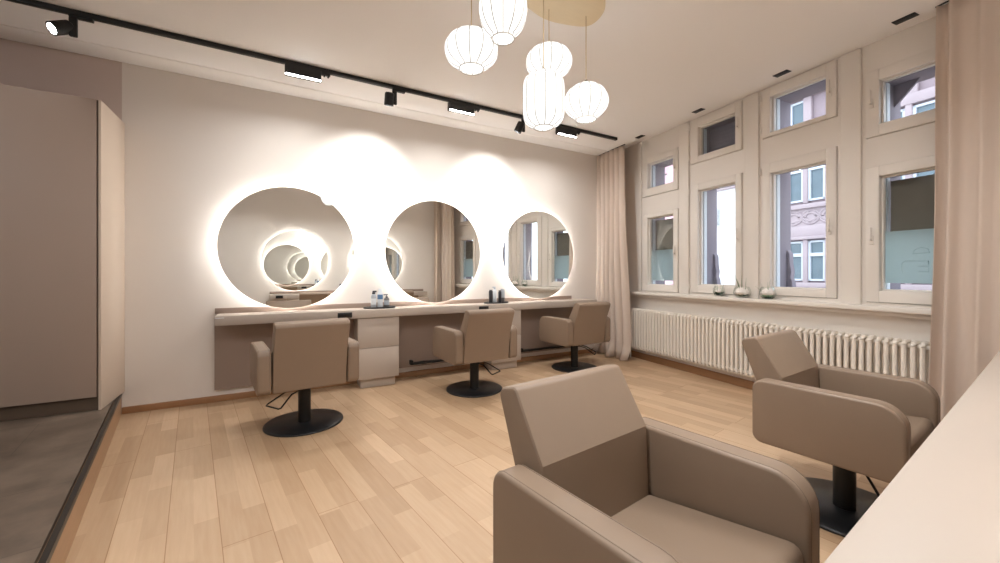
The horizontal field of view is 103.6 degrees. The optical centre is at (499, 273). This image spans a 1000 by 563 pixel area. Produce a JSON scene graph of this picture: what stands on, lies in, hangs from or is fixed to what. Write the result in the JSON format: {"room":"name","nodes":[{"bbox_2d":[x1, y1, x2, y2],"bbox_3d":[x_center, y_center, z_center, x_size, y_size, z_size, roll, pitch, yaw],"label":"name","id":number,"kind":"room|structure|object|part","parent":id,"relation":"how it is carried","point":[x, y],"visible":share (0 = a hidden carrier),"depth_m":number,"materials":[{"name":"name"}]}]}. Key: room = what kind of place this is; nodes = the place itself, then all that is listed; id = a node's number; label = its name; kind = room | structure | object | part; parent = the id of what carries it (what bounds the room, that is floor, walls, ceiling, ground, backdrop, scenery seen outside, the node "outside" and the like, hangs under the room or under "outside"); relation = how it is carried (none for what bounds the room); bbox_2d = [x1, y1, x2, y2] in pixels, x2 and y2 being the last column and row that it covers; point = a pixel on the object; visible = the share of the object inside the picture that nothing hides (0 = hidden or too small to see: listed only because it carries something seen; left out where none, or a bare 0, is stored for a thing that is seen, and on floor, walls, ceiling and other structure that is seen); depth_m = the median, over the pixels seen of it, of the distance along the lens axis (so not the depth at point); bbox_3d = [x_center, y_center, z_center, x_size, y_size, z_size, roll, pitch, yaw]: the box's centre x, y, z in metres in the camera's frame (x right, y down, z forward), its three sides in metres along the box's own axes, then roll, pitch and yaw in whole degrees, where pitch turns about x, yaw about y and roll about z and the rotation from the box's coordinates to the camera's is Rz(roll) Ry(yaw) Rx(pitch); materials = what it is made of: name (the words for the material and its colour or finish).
{"room":"salon","nodes":[
{"label":"salon","id":0,"kind":"room"},
{"bbox_2d":[0,38,596,406],"bbox_3d":[-1.837,-0.353,4.247,9.400,3.100,0.200,0,0,-30],"label":"wall","id":1,"kind":"structure","parent":0,"point":[196,147],"depth_m":3.78,"materials":[{"name":"paint"}]},
{"bbox_2d":[37,397,121,562],"bbox_3d":[-1.765,1.115,1.565,0.028,0.165,4.599,0,0,-40],"label":"trim","id":2,"kind":"structure","parent":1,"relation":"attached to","point":[63,547],"depth_m":1.95,"materials":[{"name":"brown wood"}]},
{"bbox_2d":[38,394,121,562],"bbox_3d":[-1.759,1.018,1.570,0.021,0.028,4.599,0,0,-40],"label":"trim","id":3,"kind":"structure","parent":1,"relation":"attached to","point":[46,556],"depth_m":1.79,"materials":[{"name":"grey"}]},
{"bbox_2d":[217,187,353,307],"bbox_3d":[-2.091,-0.255,3.937,1.205,1.205,0.041,0,0,-32],"label":"round mirror","id":4,"kind":"object","parent":1,"relation":"attached to","point":[280,247],"visible":1,"depth_m":3.89,"materials":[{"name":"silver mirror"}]},
{"bbox_2d":[0,24,605,154],"bbox_3d":[-2.155,-1.805,3.816,8.420,0.016,0.255,0,0,-30],"label":"trim","id":5,"kind":"structure","parent":1,"relation":"attached to","point":[7,32],"depth_m":3.70,"materials":[{"name":"white paint"}]},
{"bbox_2d":[122,348,592,413],"bbox_3d":[-0.796,1.168,4.721,5.562,0.058,0.024,0,0,-30],"label":"baseboard","id":6,"kind":"structure","parent":1,"relation":"attached to","point":[202,400],"depth_m":3.78,"materials":[{"name":"brown wood"}]},
{"bbox_2d":[385,201,479,302],"bbox_3d":[-0.769,-0.255,4.677,1.205,1.205,0.040,0,0,-33],"label":"round mirror","id":7,"kind":"object","parent":1,"relation":"attached to","point":[432,249],"visible":1,"depth_m":4.64,"materials":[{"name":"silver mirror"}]},
{"bbox_2d":[503,211,572,298],"bbox_3d":[0.541,-0.255,5.438,1.205,1.205,0.041,0,0,-31],"label":"round mirror","id":8,"kind":"object","parent":1,"relation":"attached to","point":[537,247],"visible":1,"depth_m":5.40,"materials":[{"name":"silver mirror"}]},
{"bbox_2d":[0,0,948,155],"bbox_3d":[-0.124,-1.903,0.913,9.086,0.200,8.310,0,0,-30],"label":"ceiling","id":9,"kind":"structure","parent":0,"point":[658,63],"depth_m":3.05,"materials":[{"name":"paint"}]},
{"bbox_2d":[5,0,616,140],"bbox_3d":[-1.639,-1.785,3.422,7.330,0.036,0.038,0,0,-30],"label":"track","id":10,"kind":"object","parent":9,"relation":"attached to","point":[34,3],"visible":0.98,"depth_m":3.16,"materials":[{"name":"black metal"}]},
{"bbox_2d":[45,13,93,37],"bbox_3d":[-2.937,-1.681,2.690,0.113,0.176,0.225,0,0,41],"label":"track spotlight","id":11,"kind":"object","parent":10,"relation":"attached to","point":[69,27],"visible":1,"depth_m":2.66,"materials":[{"name":"black metal"}]},
{"bbox_2d":[285,62,329,82],"bbox_3d":[-1.662,-1.723,3.408,0.355,0.092,0.065,0,0,-30],"label":"floodlight","id":12,"kind":"object","parent":10,"relation":"attached to","point":[292,70],"visible":1,"depth_m":3.37,"materials":[{"name":"black metal"}]},
{"bbox_2d":[285,72,320,81],"bbox_3d":[-1.685,-1.681,3.371,0.272,0.007,0.023,0,0,-30],"label":"diffuser","id":13,"kind":"object","parent":12,"relation":"attached to","point":[295,74],"depth_m":3.37,"materials":[{"name":"plastic"}]},
{"bbox_2d":[384,88,404,106],"bbox_3d":[-1.008,-1.680,3.776,0.195,0.177,0.113,0,0,-30],"label":"track spotlight","id":14,"kind":"object","parent":10,"relation":"attached to","point":[390,99],"visible":1,"depth_m":3.73,"materials":[{"name":"black metal"}]},
{"bbox_2d":[448,101,479,115],"bbox_3d":[-0.375,-1.723,4.139,0.355,0.092,0.065,0,0,-30],"label":"floodlight","id":15,"kind":"object","parent":10,"relation":"attached to","point":[456,107],"visible":1,"depth_m":4.10,"materials":[{"name":"black metal"}]},
{"bbox_2d":[449,109,473,114],"bbox_3d":[-0.398,-1.681,4.102,0.272,0.007,0.023,0,0,-30],"label":"diffuser","id":16,"kind":"object","parent":15,"relation":"attached to","point":[463,111],"depth_m":4.11,"materials":[{"name":"plastic"}]},
{"bbox_2d":[514,118,524,133],"bbox_3d":[0.262,-1.679,4.498,0.212,0.180,0.119,0,0,-30],"label":"track spotlight","id":17,"kind":"object","parent":10,"relation":"attached to","point":[520,127],"visible":0.9,"depth_m":4.44,"materials":[{"name":"black metal"}]},
{"bbox_2d":[556,126,580,137],"bbox_3d":[0.842,-1.723,4.830,0.355,0.092,0.065,0,0,-30],"label":"floodlight","id":18,"kind":"object","parent":10,"relation":"attached to","point":[562,131],"visible":0.95,"depth_m":4.79,"materials":[{"name":"black metal"}]},
{"bbox_2d":[527,0,604,26],"bbox_3d":[0.273,-1.780,2.295,1.213,0.044,0.648,0,0,-41],"label":"pendant canopy","id":19,"kind":"object","parent":9,"relation":"attached to","point":[581,13],"visible":0.95,"depth_m":2.63,"materials":[{"name":"brown wood"}]},
{"bbox_2d":[445,0,497,75],"bbox_3d":[-0.163,-1.463,2.250,0.300,0.592,0.300,0,0,-30],"label":"paper lantern","id":20,"kind":"object","parent":19,"relation":"hanging from","point":[468,49],"visible":0.98,"depth_m":2.15,"materials":[{"name":"white paper"}]},
{"bbox_3d":[-0.163,-1.274,2.250,0.300,0.207,0.300,0,0,-30],"label":"lampshade","id":21,"kind":"part","parent":20,"relation":"part of","materials":[{"name":"paper"}]},
{"bbox_2d":[460,63,482,72],"bbox_3d":[-0.163,-1.181,2.250,0.136,0.003,0.136,0,0,-30],"label":"diffuser","id":22,"kind":"object","parent":20,"relation":"attached to","point":[464,67],"depth_m":2.26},
{"bbox_2d":[479,0,526,45],"bbox_3d":[0.015,-1.459,1.950,0.238,0.600,0.238,0,0,-30],"label":"paper lantern","id":23,"kind":"object","parent":19,"relation":"hanging from","point":[502,21],"visible":1,"depth_m":1.89,"materials":[{"name":"white paper"}]},
{"bbox_2d":[493,33,512,42],"bbox_3d":[0.015,-1.173,1.950,0.107,0.003,0.107,0,0,-30],"label":"diffuser","id":24,"kind":"object","parent":23,"relation":"attached to","point":[497,37],"depth_m":1.96,"materials":[{"name":"paper"}]},
{"bbox_2d":[523,0,564,131],"bbox_3d":[0.255,-1.304,2.300,0.240,0.910,0.240,0,0,-30],"label":"paper lantern","id":25,"kind":"object","parent":19,"relation":"hanging from","point":[543,89],"visible":1,"depth_m":2.21,"materials":[{"name":"white paper"}]},
{"bbox_2d":[535,125,551,128],"bbox_3d":[0.255,-0.864,2.300,0.108,0.003,0.108,0,0,-30],"label":"diffuser","id":26,"kind":"object","parent":25,"relation":"attached to","point":[536,126],"depth_m":2.31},
{"bbox_3d":[0.255,-1.462,2.300,0.005,0.595,0.006,0,0,30],"label":"cord","id":27,"kind":"part","parent":25,"relation":"part of","materials":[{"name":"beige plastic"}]},
{"bbox_3d":[0.255,-1.010,2.300,0.239,0.315,0.239,0,0,-30],"label":"lampshade","id":28,"kind":"part","parent":25,"relation":"part of","materials":[{"name":"paper"}]},
{"bbox_2d":[526,41,571,76],"bbox_3d":[0.326,-1.529,2.620,0.300,0.460,0.300,0,0,-30],"label":"paper lantern","id":29,"kind":"object","parent":19,"relation":"hanging from","point":[557,57],"visible":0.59,"depth_m":2.51,"materials":[{"name":"white paper"}]},
{"bbox_2d":[565,79,608,123],"bbox_3d":[0.588,-1.404,2.690,0.296,0.710,0.296,0,0,-30],"label":"paper lantern","id":30,"kind":"object","parent":19,"relation":"hanging from","point":[586,101],"visible":1,"depth_m":2.59,"materials":[{"name":"white paper"}]},
{"bbox_2d":[576,116,594,121],"bbox_3d":[0.588,-1.063,2.690,0.134,0.003,0.134,0,0,-30],"label":"diffuser","id":31,"kind":"object","parent":30,"relation":"attached to","point":[578,118],"depth_m":2.71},
{"bbox_2d":[592,144,631,360],"bbox_3d":[1.580,-0.308,5.690,0.212,2.986,0.752,0,0,-22],"label":"curtain","id":32,"kind":"object","parent":9,"relation":"hanging from","point":[612,269],"visible":0.91,"depth_m":5.63,"materials":[{"name":"beige fabric"}]},
{"bbox_2d":[692,108,704,112],"bbox_3d":[2.196,-1.799,4.355,0.068,0.007,0.124,0,0,-23],"label":"recessed light","id":33,"kind":"object","parent":9,"relation":"in","point":[700,109],"visible":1,"depth_m":4.34,"materials":[{"name":"black metal"}]},
{"bbox_2d":[773,70,790,77],"bbox_3d":[2.540,-1.799,3.545,0.068,0.007,0.124,0,0,-23],"label":"recessed light","id":34,"kind":"object","parent":9,"relation":"in","point":[784,72],"visible":1,"depth_m":3.54,"materials":[{"name":"black metal"}]},
{"bbox_2d":[891,12,919,24],"bbox_3d":[2.864,-1.799,2.781,0.068,0.007,0.124,0,0,-23],"label":"recessed light","id":35,"kind":"object","parent":9,"relation":"in","point":[914,14],"visible":1,"depth_m":2.77,"materials":[{"name":"black metal"}]},
{"bbox_2d":[928,0,999,421],"bbox_3d":[2.989,-0.306,2.374,0.181,2.994,0.657,0,0,-11],"label":"curtain","id":36,"kind":"object","parent":9,"relation":"hanging from","point":[965,305],"visible":0.85,"depth_m":2.54,"materials":[{"name":"beige fabric"}]},
{"bbox_2d":[65,352,889,562],"bbox_3d":[0.450,1.257,1.233,10.400,0.120,8.100,0,0,-30],"label":"floor","id":37,"kind":"structure","parent":0,"point":[408,471],"depth_m":2.37,"materials":[{"name":"brown wood"}]},
{"bbox_2d":[0,399,114,562],"bbox_3d":[-2.312,1.103,-0.565,3.821,0.188,7.700,0,0,-30],"label":"platform","id":38,"kind":"object","parent":37,"relation":"on","point":[42,458],"depth_m":2.00,"materials":[{"name":"stone"}]},
{"bbox_2d":[0,84,124,420],"bbox_3d":[-4.201,-0.136,2.486,2.600,2.285,0.523,0,0,-30],"label":"tall cabinet","id":39,"kind":"object","parent":38,"relation":"on","point":[62,156],"visible":1,"depth_m":2.80,"materials":[{"name":"beige laminate"}]},
{"bbox_3d":[-3.078,-0.136,3.126,0.016,2.285,0.519,0,0,-30],"label":"panel","id":40,"kind":"part","parent":39,"relation":"part of","materials":[{"name":"wood"}]},
{"bbox_2d":[250,318,358,436],"bbox_3d":[-1.542,0.770,3.122,0.700,0.854,0.667,0,0,-37],"label":"salon chair","id":41,"kind":"object","parent":37,"relation":"on","point":[304,355],"visible":1,"depth_m":2.93,"materials":[{"name":"brown"}]},
{"bbox_3d":[-1.814,0.703,2.975,0.088,0.319,0.565,0,0,-37],"label":"armrest","id":42,"kind":"part","parent":41,"relation":"part of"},
{"bbox_3d":[-1.644,0.952,3.018,0.182,0.102,0.219,0,0,28],"label":"foot lever","id":43,"kind":"part","parent":41,"relation":"part of","materials":[{"name":"black metal"}]},
{"bbox_3d":[-1.569,1.188,3.157,0.578,0.017,0.578,0,0,-37],"label":"plate","id":44,"kind":"part","parent":41,"relation":"part of","materials":[{"name":"metal"}]},
{"bbox_3d":[-1.406,0.603,2.938,0.506,0.519,0.209,0,0,-37],"label":"backrest","id":45,"kind":"part","parent":41,"relation":"part of","materials":[{"name":"leather"}]},
{"bbox_3d":[-1.323,0.703,3.340,0.088,0.319,0.565,0,0,-37],"label":"armrest","id":46,"kind":"part","parent":41,"relation":"part of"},
{"bbox_2d":[214,296,596,389],"bbox_3d":[-0.630,0.760,4.634,4.480,0.873,0.317,0,0,-30],"label":"vanity desk","id":47,"kind":"object","parent":37,"relation":"on","point":[388,338],"depth_m":4.17,"materials":[{"name":"beige laminate"}]},
{"bbox_3d":[-1.339,0.778,4.253,0.421,0.638,0.244,0,0,-30],"label":"drawer","id":48,"kind":"part","parent":47,"relation":"part of","materials":[{"name":"beige laminate"}]},
{"bbox_3d":[-1.274,0.620,4.139,0.421,0.313,0.017,0,0,-30],"label":"drawer","id":49,"kind":"part","parent":47,"relation":"part of","materials":[{"name":"beige laminate"}]},
{"bbox_3d":[-1.274,0.939,4.139,0.421,0.317,0.017,0,0,-30],"label":"drawer","id":50,"kind":"part","parent":47,"relation":"part of","materials":[{"name":"beige laminate"}]},
{"bbox_2d":[363,306,394,308],"bbox_3d":[-1.302,0.367,4.257,0.340,0.016,0.190,0,0,-30],"label":"tray","id":51,"kind":"object","parent":47,"relation":"on","point":[368,307],"visible":0.88,"depth_m":4.17,"materials":[{"name":"black"}]},
{"bbox_2d":[371,291,376,306],"bbox_3d":[-1.353,0.274,4.217,0.058,0.178,0.057,0,0,-30],"label":"bottle","id":52,"kind":"object","parent":51,"relation":"on","point":[373,296],"visible":0.86,"depth_m":4.19,"materials":[{"name":"grey"}]},
{"bbox_2d":[377,288,382,306],"bbox_3d":[-1.298,0.263,4.260,0.057,0.200,0.057,0,0,-30],"label":"bottle","id":53,"kind":"object","parent":51,"relation":"on","point":[379,294],"visible":0.96,"depth_m":4.24,"materials":[{"name":"white"}]},
{"bbox_2d":[383,294,388,306],"bbox_3d":[-1.237,0.294,4.294,0.058,0.138,0.058,0,0,15],"label":"bottle","id":54,"kind":"object","parent":51,"relation":"on","point":[386,299],"visible":1,"depth_m":4.27,"materials":[{"name":"grey"}]},
{"bbox_2d":[214,299,596,325],"bbox_3d":[-0.621,0.417,4.648,4.450,0.084,0.298,0,0,-30],"label":"countertop","id":55,"kind":"structure","parent":47,"relation":"on","point":[225,319],"depth_m":4.11,"materials":[{"name":"beige laminate"}]},
{"bbox_2d":[409,359,443,364],"bbox_3d":[-0.690,1.014,4.668,0.790,0.065,0.139,0,0,-30],"label":"footrest","id":56,"kind":"object","parent":47,"relation":"attached to","point":[411,362],"visible":0.49,"depth_m":4.52,"materials":[{"name":"black metal"}]},
{"bbox_2d":[484,301,508,303],"bbox_3d":[-0.045,0.367,4.971,0.340,0.016,0.190,0,0,-30],"label":"tray","id":57,"kind":"object","parent":47,"relation":"on","point":[497,302],"visible":0.84,"depth_m":4.87,"materials":[{"name":"black"}]},
{"bbox_2d":[489,290,492,301],"bbox_3d":[-0.115,0.284,4.931,0.052,0.158,0.052,0,0,-30],"label":"bottle","id":58,"kind":"object","parent":57,"relation":"on","point":[490,291],"visible":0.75,"depth_m":4.91,"materials":[{"name":"grey"}]},
{"bbox_2d":[492,287,496,301],"bbox_3d":[-0.069,0.266,4.992,0.056,0.195,0.056,0,0,-30],"label":"bottle","id":59,"kind":"object","parent":57,"relation":"on","point":[494,288],"visible":0.88,"depth_m":4.97,"materials":[{"name":"white"}]},
{"bbox_2d":[498,290,500,301],"bbox_3d":[-0.002,0.288,4.955,0.040,0.150,0.040,0,0,-30],"label":"bottle","id":60,"kind":"object","parent":57,"relation":"on","point":[499,291],"visible":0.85,"depth_m":4.94,"materials":[{"name":"grey"}]},
{"bbox_2d":[501,289,504,301],"bbox_3d":[0.033,0.281,5.015,0.056,0.165,0.056,0,0,-30],"label":"bottle","id":61,"kind":"object","parent":57,"relation":"on","point":[502,290],"visible":0.85,"depth_m":4.99,"materials":[{"name":"grey"}]},
{"bbox_3d":[0.079,0.939,4.907,0.423,0.317,0.017,0,0,-30],"label":"drawer","id":62,"kind":"part","parent":47,"relation":"part of","materials":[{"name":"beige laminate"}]},
{"bbox_3d":[0.079,0.620,4.907,0.423,0.313,0.017,0,0,-30],"label":"drawer","id":63,"kind":"part","parent":47,"relation":"part of","materials":[{"name":"beige laminate"}]},
{"bbox_2d":[521,345,569,351],"bbox_3d":[0.602,1.014,5.401,0.820,0.065,0.139,0,0,-30],"label":"footrest","id":64,"kind":"object","parent":47,"relation":"attached to","point":[559,346],"visible":0.62,"depth_m":5.30,"materials":[{"name":"black metal"}]},
{"bbox_2d":[433,308,516,397],"bbox_3d":[-0.242,0.770,4.034,0.700,0.854,0.667,0,0,-32],"label":"salon chair","id":65,"kind":"object","parent":37,"relation":"on","point":[484,335],"visible":0.98,"depth_m":3.84,"materials":[{"name":"brown"}]},
{"bbox_3d":[-0.526,0.703,3.912,0.088,0.319,0.565,0,0,-32],"label":"armrest","id":66,"kind":"part","parent":65,"relation":"part of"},
{"bbox_3d":[-0.265,1.188,4.072,0.578,0.017,0.578,0,0,-32],"label":"plate","id":67,"kind":"part","parent":65,"relation":"part of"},
{"bbox_3d":[-0.122,0.603,3.840,0.506,0.519,0.209,0,0,-32],"label":"backrest","id":68,"kind":"part","parent":65,"relation":"part of","materials":[{"name":"leather"}]},
{"bbox_3d":[-0.126,0.952,3.997,0.219,0.102,0.182,0,0,28],"label":"foot lever","id":69,"kind":"part","parent":65,"relation":"part of","materials":[{"name":"black metal"}]},
{"bbox_3d":[-0.005,0.703,4.232,0.088,0.319,0.565,0,0,-32],"label":"armrest","id":70,"kind":"part","parent":65,"relation":"part of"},
{"bbox_2d":[539,301,610,372],"bbox_3d":[0.968,0.770,4.960,0.700,0.854,0.667,0,0,-31],"label":"salon chair","id":71,"kind":"object","parent":37,"relation":"on","point":[588,322],"visible":0.98,"depth_m":4.77,"materials":[{"name":"brown"}]},
{"bbox_3d":[0.682,0.703,4.843,0.088,0.319,0.565,0,0,-31],"label":"armrest","id":72,"kind":"part","parent":71,"relation":"part of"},
{"bbox_3d":[0.945,1.188,4.998,0.578,0.017,0.578,0,0,-31],"label":"plate","id":73,"kind":"part","parent":71,"relation":"part of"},
{"bbox_3d":[1.094,0.952,4.946,0.219,0.102,0.182,0,0,19],"label":"foot lever","id":74,"kind":"part","parent":71,"relation":"part of","materials":[{"name":"black metal"}]},
{"bbox_3d":[1.084,0.603,4.763,0.506,0.519,0.209,0,0,-31],"label":"backrest","id":75,"kind":"part","parent":71,"relation":"part of","materials":[{"name":"leather"}]},
{"bbox_3d":[1.208,0.703,5.154,0.088,0.319,0.565,0,0,-31],"label":"armrest","id":76,"kind":"part","parent":71,"relation":"part of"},
{"bbox_2d":[493,364,819,562],"bbox_3d":[0.399,0.770,1.126,0.700,0.854,0.667,0,0,-37],"label":"salon chair","id":77,"kind":"object","parent":37,"relation":"on","point":[592,479],"visible":1,"depth_m":1.15,"materials":[{"name":"brown"}]},
{"bbox_3d":[0.262,0.603,1.309,0.506,0.519,0.209,0,0,-37],"label":"backrest","id":78,"kind":"part","parent":77,"relation":"part of","materials":[{"name":"leather"}]},
{"bbox_3d":[0.180,0.703,0.907,0.088,0.319,0.565,0,0,-37],"label":"armrest","id":79,"kind":"part","parent":77,"relation":"part of","materials":[{"name":"leather"}]},
{"bbox_3d":[0.456,0.774,1.050,0.506,0.126,0.445,0,0,-37],"label":"seat","id":80,"kind":"part","parent":77,"relation":"part of","materials":[{"name":"leather"}]},
{"bbox_3d":[0.670,0.703,1.273,0.088,0.319,0.565,0,0,-37],"label":"armrest","id":81,"kind":"part","parent":77,"relation":"part of","materials":[{"name":"leather"}]},
{"bbox_2d":[630,308,929,383],"bbox_3d":[2.484,0.840,4.159,0.144,0.708,3.164,0,0,-23],"label":"radiator","id":82,"kind":"object","parent":37,"relation":"on","point":[713,342],"visible":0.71,"depth_m":4.09,"materials":[{"name":"white metal"}]},
{"bbox_2d":[742,330,939,536],"bbox_3d":[1.725,0.770,2.036,0.700,0.854,0.667,0,0,-34],"label":"salon chair","id":83,"kind":"object","parent":37,"relation":"on","point":[869,424],"visible":0.78,"depth_m":1.92,"materials":[{"name":"brown"}]},
{"bbox_3d":[1.596,0.603,2.225,0.506,0.519,0.209,0,0,-34],"label":"backrest","id":84,"kind":"part","parent":83,"relation":"part of","materials":[{"name":"leather"}]},
{"bbox_3d":[1.497,0.703,1.827,0.088,0.319,0.565,0,0,-34],"label":"armrest","id":85,"kind":"part","parent":83,"relation":"part of","materials":[{"name":"leather"}]},
{"bbox_3d":[1.750,1.188,2.000,0.578,0.017,0.578,0,0,-34],"label":"plate","id":86,"kind":"part","parent":83,"relation":"part of","materials":[{"name":"metal"}]},
{"bbox_3d":[1.762,0.952,1.842,0.182,0.102,0.219,0,0,-4],"label":"foot lever","id":87,"kind":"part","parent":83,"relation":"part of","materials":[{"name":"black metal"}]},
{"bbox_3d":[2.002,0.703,2.172,0.088,0.319,0.565,0,0,-34],"label":"armrest","id":88,"kind":"part","parent":83,"relation":"part of","materials":[{"name":"leather"}]},
{"bbox_3d":[1.778,0.774,1.958,0.506,0.126,0.445,0,0,-34],"label":"seat","id":89,"kind":"part","parent":83,"relation":"part of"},
{"bbox_2d":[824,351,999,562],"bbox_3d":[1.458,0.777,1.082,3.190,0.840,0.312,0,0,-35],"label":"countertop","id":90,"kind":"structure","parent":37,"relation":"on","point":[943,506],"depth_m":0.70,"materials":[{"name":"beige laminate"}]},
{"bbox_2d":[625,16,935,382],"bbox_3d":[3.219,-0.363,2.840,0.426,3.120,7.950,0,0,-23],"label":"wall","id":91,"kind":"structure","parent":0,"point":[919,141],"depth_m":3.58,"materials":[{"name":"paint"}]},
{"bbox_2d":[641,147,678,292],"bbox_3d":[2.278,-0.691,5.279,0.452,1.985,0.723,0,0,-23],"label":"window","id":92,"kind":"structure","parent":91,"relation":"attached to","point":[660,235],"depth_m":5.32,"materials":[{"name":"paint"}]},
{"bbox_3d":[2.213,-0.665,5.239,0.044,1.685,0.467,0,0,-23],"label":"frame","id":93,"kind":"part","parent":92,"relation":"part of","materials":[{"name":"white"}]},
{"bbox_3d":[2.144,-1.318,5.222,0.093,0.522,0.615,0,0,-23],"label":"sash","id":94,"kind":"part","parent":92,"relation":"part of","materials":[{"name":"paint"}]},
{"bbox_3d":[2.144,-0.288,5.222,0.093,1.052,0.615,0,0,-23],"label":"sash","id":95,"kind":"part","parent":92,"relation":"part of","materials":[{"name":"paint"}]},
{"bbox_2d":[629,350,753,389],"bbox_3d":[3.139,1.155,2.779,0.021,0.085,7.500,0,0,-23],"label":"baseboard","id":96,"kind":"structure","parent":91,"relation":"attached to","point":[748,384],"depth_m":4.65,"materials":[{"name":"brown wood"}]},
{"bbox_2d":[679,100,742,294],"bbox_3d":[2.575,-0.821,4.578,0.452,2.225,0.867,0,0,-23],"label":"window","id":97,"kind":"structure","parent":91,"relation":"attached to","point":[718,133],"depth_m":4.68,"materials":[{"name":"paint"}]},
{"bbox_3d":[2.534,-0.790,4.480,0.044,1.895,0.489,0,0,-23],"label":"frame","id":98,"kind":"part","parent":97,"relation":"part of","materials":[{"name":"white"}]},
{"bbox_3d":[2.463,-1.571,4.471,0.093,0.517,0.650,0,0,-23],"label":"sash","id":99,"kind":"part","parent":97,"relation":"part of","materials":[{"name":"paint"}]},
{"bbox_3d":[2.463,-0.416,4.471,0.093,1.289,0.650,0,0,-23],"label":"sash","id":100,"kind":"part","parent":97,"relation":"part of","materials":[{"name":"paint"}]},
{"bbox_3d":[2.517,-1.593,4.180,0.034,0.140,0.028,0,0,-23],"label":"handle","id":101,"kind":"part","parent":97,"relation":"part of","materials":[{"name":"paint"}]},
{"bbox_3d":[2.517,-0.407,4.180,0.034,0.140,0.028,0,0,-23],"label":"handle","id":102,"kind":"part","parent":97,"relation":"part of","materials":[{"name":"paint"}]},
{"bbox_2d":[713,278,724,294],"bbox_3d":[2.430,0.137,4.358,0.135,0.228,0.143,0,0,23],"label":"flower bowl","id":103,"kind":"object","parent":91,"relation":"on","point":[718,291],"visible":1,"depth_m":4.33,"materials":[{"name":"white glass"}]},
{"bbox_2d":[710,121,734,151],"bbox_3d":[2.629,-1.583,4.493,0.020,0.450,0.519,0,0,-23],"label":"roller shutter","id":104,"kind":"object","parent":91,"relation":"attached to","point":[721,136],"depth_m":4.57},
{"bbox_2d":[734,275,750,296],"bbox_3d":[2.521,0.133,4.119,0.170,0.237,0.200,0,0,-23],"label":"flower bowl","id":105,"kind":"object","parent":91,"relation":"on","point":[741,291],"visible":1,"depth_m":4.07,"materials":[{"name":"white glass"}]},
{"bbox_3d":[2.526,0.190,4.107,0.146,0.095,0.141,0,0,-23],"label":"flower","id":106,"kind":"part","parent":105,"relation":"part of","materials":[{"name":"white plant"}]},
{"bbox_2d":[759,279,775,298],"bbox_3d":[2.628,0.154,3.870,0.144,0.194,0.154,0,0,-11],"label":"flower bowl","id":107,"kind":"object","parent":91,"relation":"on","point":[767,293],"visible":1,"depth_m":3.83,"materials":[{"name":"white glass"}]},
{"bbox_3d":[2.628,0.188,3.867,0.128,0.083,0.124,0,0,-23],"label":"flower","id":108,"kind":"part","parent":107,"relation":"part of","materials":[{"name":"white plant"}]},
{"bbox_2d":[746,60,837,298],"bbox_3d":[2.909,-0.830,3.792,0.452,2.213,0.855,0,0,-23],"label":"window","id":109,"kind":"structure","parent":91,"relation":"attached to","point":[777,255],"depth_m":3.90,"materials":[{"name":"paint"}]},
{"bbox_3d":[2.862,-0.795,3.708,0.044,1.916,0.496,0,0,-23],"label":"frame","id":110,"kind":"part","parent":109,"relation":"part of","materials":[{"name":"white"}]},
{"bbox_3d":[2.797,-1.592,3.683,0.093,0.480,0.634,0,0,-23],"label":"sash","id":111,"kind":"part","parent":109,"relation":"part of","materials":[{"name":"paint"}]},
{"bbox_3d":[2.797,-0.439,3.683,0.093,1.304,0.634,0,0,-23],"label":"sash","id":112,"kind":"part","parent":109,"relation":"part of","materials":[{"name":"paint"}]},
{"bbox_3d":[2.846,-1.602,3.405,0.034,0.140,0.028,0,0,-23],"label":"handle","id":113,"kind":"part","parent":109,"relation":"part of","materials":[{"name":"paint"}]},
{"bbox_3d":[2.846,-0.407,3.405,0.034,0.140,0.028,0,0,-23],"label":"handle","id":114,"kind":"part","parent":109,"relation":"part of","materials":[{"name":"paint"}]},
{"bbox_2d":[841,47,935,304],"bbox_3d":[3.234,-0.775,3.025,0.452,2.135,0.840,0,0,-23],"label":"window","id":115,"kind":"structure","parent":91,"relation":"attached to","point":[899,213],"depth_m":3.12,"materials":[{"name":"paint"}]},
{"bbox_3d":[2.958,-1.389,3.141,0.034,0.140,0.028,0,0,-23],"label":"handle","id":116,"kind":"part","parent":115,"relation":"part of","materials":[{"name":"paint"}]},
{"bbox_3d":[2.958,-0.300,3.141,0.034,0.140,0.028,0,0,-23],"label":"handle","id":117,"kind":"part","parent":115,"relation":"part of","materials":[{"name":"paint"}]},
{"bbox_3d":[3.185,-0.691,2.947,0.044,1.695,0.465,0,0,-23],"label":"frame","id":118,"kind":"part","parent":115,"relation":"part of","materials":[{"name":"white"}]},
{"bbox_3d":[3.122,-0.310,2.918,0.093,1.077,0.622,0,0,-23],"label":"sash","id":119,"kind":"part","parent":115,"relation":"part of","materials":[{"name":"paint"}]},
{"bbox_3d":[3.122,-1.355,2.918,0.093,0.527,0.622,0,0,-23],"label":"sash","id":120,"kind":"part","parent":115,"relation":"part of","materials":[{"name":"paint"}]},
{"label":"outside","id":121,"kind":"structure","parent":0,"visible":0},
{"bbox_3d":[6.922,2.347,12.259,13.650,0.300,34.000,0,0,-23],"label":"floor","id":122,"kind":"structure","parent":121,"visible":0},
{"bbox_2d":[665,165,672,284],"bbox_3d":[6.140,-2.053,19.287,0.800,8.500,7.350,0,0,-23],"label":"building","id":123,"kind":"structure","parent":122,"relation":"on","point":[669,170],"depth_m":16.50,"materials":[{"name":"stone"}]},
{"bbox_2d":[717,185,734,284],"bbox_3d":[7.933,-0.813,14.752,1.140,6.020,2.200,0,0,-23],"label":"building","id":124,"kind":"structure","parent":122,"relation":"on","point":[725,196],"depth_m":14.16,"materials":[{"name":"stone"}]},
{"bbox_2d":[791,77,934,289],"bbox_3d":[10.360,-2.553,8.955,1.100,9.500,10.339,0,0,-23],"label":"building","id":125,"kind":"structure","parent":122,"relation":"on","point":[808,186],"depth_m":11.52,"materials":[{"name":"stone"}]}
]}

